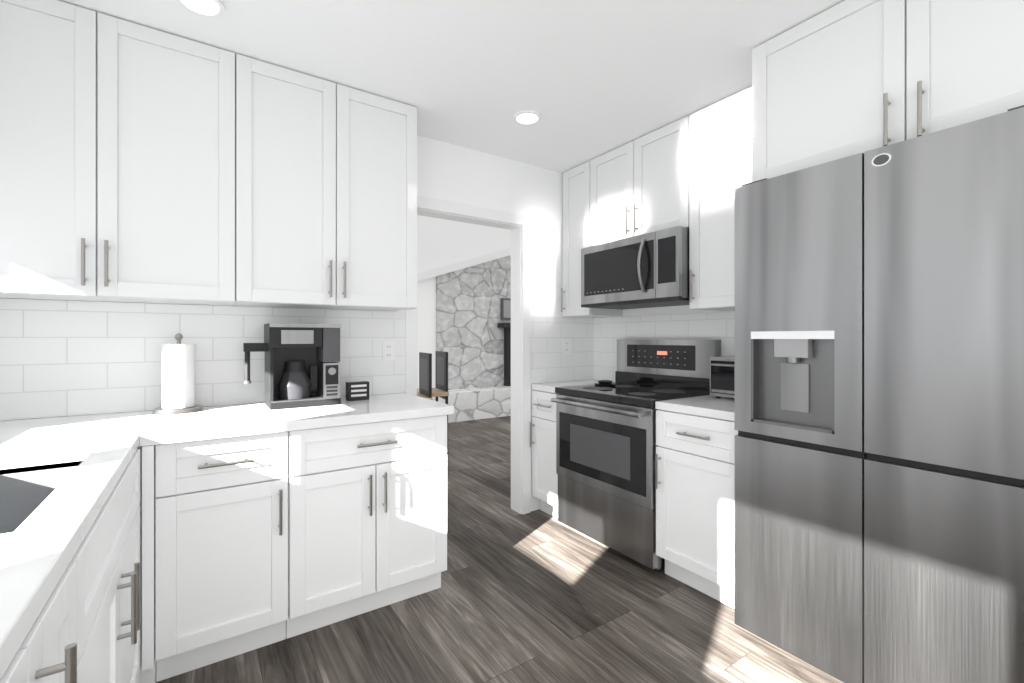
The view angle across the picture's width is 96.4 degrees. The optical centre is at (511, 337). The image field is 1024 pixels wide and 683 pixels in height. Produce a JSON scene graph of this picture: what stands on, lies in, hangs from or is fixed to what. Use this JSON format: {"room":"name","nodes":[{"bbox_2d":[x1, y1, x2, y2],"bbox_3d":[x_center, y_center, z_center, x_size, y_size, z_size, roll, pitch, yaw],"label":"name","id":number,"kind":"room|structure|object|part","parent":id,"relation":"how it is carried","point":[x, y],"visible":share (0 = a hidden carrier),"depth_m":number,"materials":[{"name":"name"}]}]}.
{"room":"kitchen","nodes":[
{"label":"kitchen","id":0,"kind":"room"},
{"bbox_2d":[2,135,593,510],"bbox_3d":[-0.778,0.001,2.744,3.600,2.490,0.120,0,0,-34],"label":"wall","id":1,"kind":"structure","parent":0,"point":[449,172],"depth_m":3.21,"materials":[{"name":"white paint"}]},
{"bbox_2d":[0,0,234,305],"bbox_3d":[-1.656,-0.701,1.857,0.904,1.083,0.363,0,0,-34],"label":"upper cabinet","id":2,"kind":"object","parent":1,"relation":"attached to","point":[117,160],"visible":1,"depth_m":1.76,"materials":[{"name":"white wood"}]},
{"bbox_2d":[0,298,404,420],"bbox_3d":[-1.372,0.086,2.266,1.780,0.485,0.008,0,0,-34],"label":"tile backsplash","id":3,"kind":"structure","parent":1,"relation":"attached to","point":[58,358],"depth_m":2.06,"materials":[{"name":"white tile"}]},
{"bbox_2d":[382,341,394,360],"bbox_3d":[-0.725,0.076,2.694,0.072,0.116,0.006,0,0,-34],"label":"electrical outlet","id":4,"kind":"object","parent":3,"relation":"attached to","point":[388,350],"visible":1,"depth_m":2.69,"materials":[{"name":"white plastic"}]},
{"bbox_2d":[232,54,416,310],"bbox_3d":[-0.933,-0.701,2.344,0.838,1.083,0.363,0,0,-34],"label":"upper cabinet","id":5,"kind":"object","parent":1,"relation":"attached to","point":[325,194],"visible":0.98,"depth_m":2.19,"materials":[{"name":"white wood"}]},
{"bbox_2d":[405,196,530,514],"bbox_3d":[-0.295,0.190,3.070,0.931,2.113,0.152,0,0,-34],"label":"door frame","id":6,"kind":"structure","parent":1,"relation":"attached to","point":[518,226],"depth_m":3.24,"materials":[{"name":"white wood"}]},
{"bbox_2d":[531,316,591,383],"bbox_3d":[0.378,0.086,3.446,0.600,0.485,0.008,0,0,-34],"label":"tile backsplash","id":7,"kind":"structure","parent":1,"relation":"attached to","point":[549,364],"depth_m":3.43,"materials":[{"name":"white tile"}]},
{"bbox_2d":[563,339,570,353],"bbox_3d":[0.415,0.066,3.462,0.072,0.116,0.006,0,0,-34],"label":"electrical outlet","id":8,"kind":"object","parent":7,"relation":"attached to","point":[566,346],"visible":1,"depth_m":3.46,"materials":[{"name":"white plastic"}]},
{"bbox_2d":[58,0,844,172],"bbox_3d":[0.458,-1.284,0.912,3.600,0.080,4.540,0,0,-34],"label":"ceiling","id":9,"kind":"structure","parent":0,"point":[588,80],"depth_m":2.00,"materials":[{"name":"white paint"}]},
{"bbox_2d":[176,0,224,17],"bbox_3d":[-1.149,-1.237,1.686,0.156,0.013,0.156,0,0,-34],"label":"recessed light","id":10,"kind":"object","parent":9,"relation":"in","point":[210,8],"visible":0.92,"depth_m":1.71,"materials":[{"name":"white plastic"}]},
{"bbox_2d":[513,110,540,124],"bbox_3d":[0.086,-1.237,2.573,0.156,0.013,0.156,0,0,-34],"label":"recessed light","id":11,"kind":"object","parent":9,"relation":"in","point":[526,117],"visible":0.98,"depth_m":2.56,"materials":[{"name":"white plastic"}]},
{"bbox_2d":[417,215,510,388],"bbox_3d":[-0.776,-1.054,7.588,6.800,4.600,0.250,0,0,-34],"label":"wall","id":12,"kind":"structure","parent":0,"point":[442,242],"depth_m":7.16,"materials":[{"name":"white paint"}]},
{"bbox_2d":[417,248,510,422],"bbox_3d":[-0.566,-0.592,7.277,6.800,3.676,0.500,0,0,-34],"label":"stone wall","id":13,"kind":"structure","parent":0,"point":[470,293],"depth_m":7.40,"materials":[{"name":"white stone"}]},
{"bbox_2d":[497,298,510,385],"bbox_3d":[0.258,0.070,7.952,1.080,1.488,0.200,0,0,-34],"label":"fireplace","id":14,"kind":"object","parent":13,"relation":"attached to","point":[505,308],"visible":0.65,"depth_m":7.75,"materials":[{"name":"black wood"}]},
{"bbox_2d":[156,416,843,682],"bbox_3d":[1.090,1.271,3.829,7.910,0.050,8.670,0,0,-34],"label":"floor","id":15,"kind":"structure","parent":0,"point":[538,596],"depth_m":1.99,"materials":[{"name":"brown wood"}]},
{"bbox_2d":[0,649,26,682],"bbox_3d":[-0.657,0.808,0.141,0.642,0.876,0.609,0,0,-34],"label":"base cabinet","id":16,"kind":"object","parent":15,"relation":"on","point":[16,671],"visible":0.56,"depth_m":0.53,"materials":[{"name":"white wood"}]},
{"bbox_2d":[18,561,76,682],"bbox_3d":[-0.898,0.808,0.504,0.649,0.876,0.259,0,0,-34],"label":"base cabinet","id":17,"kind":"object","parent":15,"relation":"on","point":[49,643],"visible":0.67,"depth_m":0.65,"materials":[{"name":"white wood"}]},
{"bbox_2d":[71,449,139,682],"bbox_3d":[-1.233,0.808,1.001,0.649,0.876,0.939,0,0,-34],"label":"base cabinet","id":18,"kind":"object","parent":15,"relation":"on","point":[106,557],"visible":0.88,"depth_m":1.11,"materials":[{"name":"white wood"}]},
{"bbox_2d":[0,410,155,679],"bbox_3d":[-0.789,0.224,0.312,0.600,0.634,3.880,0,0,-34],"label":"countertop","id":19,"kind":"structure","parent":18,"relation":"on","point":[60,477],"depth_m":1.15,"materials":[{"name":"stone"}]},
{"bbox_2d":[138,445,155,682],"bbox_3d":[-1.681,0.808,1.663,0.646,0.876,0.656,0,0,-34],"label":"cabinet filler","id":20,"kind":"object","parent":15,"relation":"on","point":[147,571],"visible":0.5,"depth_m":1.57,"materials":[{"name":"white wood"}]},
{"bbox_2d":[155,431,287,681],"bbox_3d":[-1.234,0.808,1.958,0.424,0.876,0.667,0,0,-34],"label":"base cabinet","id":21,"kind":"object","parent":15,"relation":"on","point":[221,549],"visible":0.96,"depth_m":1.71,"materials":[{"name":"white wood"}]},
{"bbox_2d":[286,415,446,638],"bbox_3d":[-0.767,0.808,2.273,0.699,0.876,0.667,0,0,-34],"label":"base cabinet","id":22,"kind":"object","parent":15,"relation":"on","point":[367,517],"visible":0.94,"depth_m":2.00,"materials":[{"name":"white wood"}]},
{"bbox_2d":[144,393,453,445],"bbox_3d":[-0.945,0.349,2.143,1.189,0.040,0.670,0,0,-34],"label":"countertop","id":23,"kind":"structure","parent":22,"relation":"on","point":[212,422],"depth_m":1.94,"materials":[{"name":"stone"}]},
{"bbox_2d":[154,333,202,414],"bbox_3d":[-1.492,0.153,2.051,0.176,0.349,0.176,0,0,-34],"label":"paper towel holder","id":24,"kind":"object","parent":23,"relation":"on","point":[178,377],"visible":1,"depth_m":2.00,"materials":[{"name":"white paper"}]},
{"bbox_2d":[243,323,340,409],"bbox_3d":[-1.082,0.130,2.249,0.413,0.397,0.240,0,0,-34],"label":"coffee maker","id":25,"kind":"object","parent":23,"relation":"on","point":[302,365],"visible":1,"depth_m":2.21,"materials":[{"name":"black plastic"}]},
{"bbox_2d":[346,381,368,400],"bbox_3d":[-0.820,0.281,2.432,0.110,0.095,0.051,0,0,-34],"label":"block sign","id":26,"kind":"object","parent":23,"relation":"on","point":[357,390],"visible":1,"depth_m":2.41,"materials":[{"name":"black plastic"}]},
{"bbox_2d":[417,352,432,399],"bbox_3d":[-1.033,0.696,4.411,0.440,1.100,0.440,0,0,-24],"label":"chair","id":27,"kind":"object","parent":15,"relation":"on","point":[425,375],"visible":0.19,"depth_m":4.42,"materials":[{"name":"black plastic"}]},
{"bbox_2d":[417,351,448,456],"bbox_3d":[-0.947,0.696,4.892,0.440,1.100,0.440,0,0,-24],"label":"chair","id":28,"kind":"object","parent":15,"relation":"on","point":[440,389],"visible":0.38,"depth_m":4.86,"materials":[{"name":"black plastic"}]},
{"bbox_2d":[530,390,558,518],"bbox_3d":[0.459,0.808,3.317,0.647,0.876,0.293,0,0,-34],"label":"base cabinet","id":29,"kind":"object","parent":15,"relation":"on","point":[543,446],"visible":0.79,"depth_m":3.17,"materials":[{"name":"white wood"}]},
{"bbox_2d":[531,380,614,393],"bbox_3d":[0.473,0.349,3.328,0.614,0.040,0.290,0,0,-34],"label":"countertop","id":30,"kind":"structure","parent":29,"relation":"on","point":[547,387],"depth_m":3.24,"materials":[{"name":"stone"}]},
{"bbox_2d":[551,339,720,570],"bbox_3d":[0.740,0.628,2.854,0.697,1.235,0.781,0,0,-34],"label":"range","id":31,"kind":"object","parent":15,"relation":"on","point":[606,445],"visible":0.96,"depth_m":2.72,"materials":[{"name":"silver metal"}]},
{"bbox_2d":[594,380,615,385],"bbox_3d":[0.635,0.304,3.118,0.150,0.036,0.150,0,0,-34],"label":"pan","id":32,"kind":"object","parent":31,"relation":"on","point":[605,383],"visible":1,"depth_m":3.08,"materials":[{"name":"black metal"}]},
{"bbox_2d":[655,409,737,608],"bbox_3d":[1.114,0.808,2.346,0.647,0.876,0.471,0,0,-34],"label":"base cabinet","id":33,"kind":"object","parent":15,"relation":"on","point":[695,493],"visible":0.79,"depth_m":2.19,"materials":[{"name":"white wood"}]},
{"bbox_2d":[655,395,734,420],"bbox_3d":[1.128,0.349,2.356,0.614,0.040,0.467,0,0,-34],"label":"countertop","id":34,"kind":"structure","parent":33,"relation":"on","point":[722,408],"depth_m":2.27,"materials":[{"name":"stone"}]},
{"bbox_2d":[710,356,734,397],"bbox_3d":[1.266,0.215,2.422,0.282,0.225,0.360,0,0,-34],"label":"toaster oven","id":35,"kind":"object","parent":34,"relation":"on","point":[722,376],"visible":0.35,"depth_m":2.45,"materials":[{"name":"silver metal"}]},
{"bbox_2d":[735,105,1023,682],"bbox_3d":[1.473,0.302,1.742,0.690,1.887,0.905,0,0,-34],"label":"refrigerator","id":36,"kind":"object","parent":15,"relation":"on","point":[893,552],"depth_m":1.49,"materials":[{"name":"grey metal"}]},
{"bbox_3d":[1.092,-0.121,1.760,0.076,1.015,0.450,0,0,-34],"label":"refrigerator door","id":37,"kind":"part","parent":36,"relation":"part of","materials":[{"name":"silver metal"}]},
{"bbox_2d":[601,305,724,317],"bbox_3d":[1.934,0.001,1.835,0.120,2.490,4.420,0,0,-34],"label":"wall","id":38,"kind":"structure","parent":0,"point":[683,309],"depth_m":3.10,"materials":[{"name":"white paint"}]},
{"bbox_2d":[561,161,621,317],"bbox_3d":[0.579,-0.701,3.397,0.363,1.083,0.294,0,0,-34],"label":"upper cabinet","id":39,"kind":"object","parent":38,"relation":"attached to","point":[576,210],"visible":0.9,"depth_m":3.33,"materials":[{"name":"white wood"}]},
{"bbox_2d":[581,226,688,309],"bbox_3d":[0.836,-0.410,2.919,0.471,0.403,0.779,0,0,-34],"label":"microwave","id":40,"kind":"object","parent":38,"relation":"attached to","point":[649,270],"visible":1,"depth_m":2.74,"materials":[{"name":"silver metal"}]},
{"bbox_2d":[590,116,688,246],"bbox_3d":[0.881,-0.929,2.949,0.363,0.626,0.783,0,0,-34],"label":"upper cabinet","id":41,"kind":"object","parent":38,"relation":"attached to","point":[639,186],"visible":0.79,"depth_m":2.82,"materials":[{"name":"white wood"}]},
{"bbox_2d":[592,311,734,381],"bbox_3d":[1.087,0.095,2.977,0.008,0.503,1.580,0,0,-34],"label":"tile backsplash","id":42,"kind":"structure","parent":38,"relation":"attached to","point":[606,332],"depth_m":3.14,"materials":[{"name":"white tile"}]},
{"bbox_2d":[689,86,751,310],"bbox_3d":[1.233,-0.701,2.427,0.363,1.083,0.473,0,0,-34],"label":"upper cabinet","id":43,"kind":"object","parent":38,"relation":"attached to","point":[720,151],"visible":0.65,"depth_m":2.42,"materials":[{"name":"white wood"}]},
{"bbox_2d":[752,0,1023,181],"bbox_3d":[1.555,-0.946,1.694,0.649,0.593,1.040,0,0,-34],"label":"upper cabinet","id":44,"kind":"object","parent":38,"relation":"attached to","point":[845,78],"visible":0.67,"depth_m":1.60,"materials":[{"name":"white wood"}]}
]}

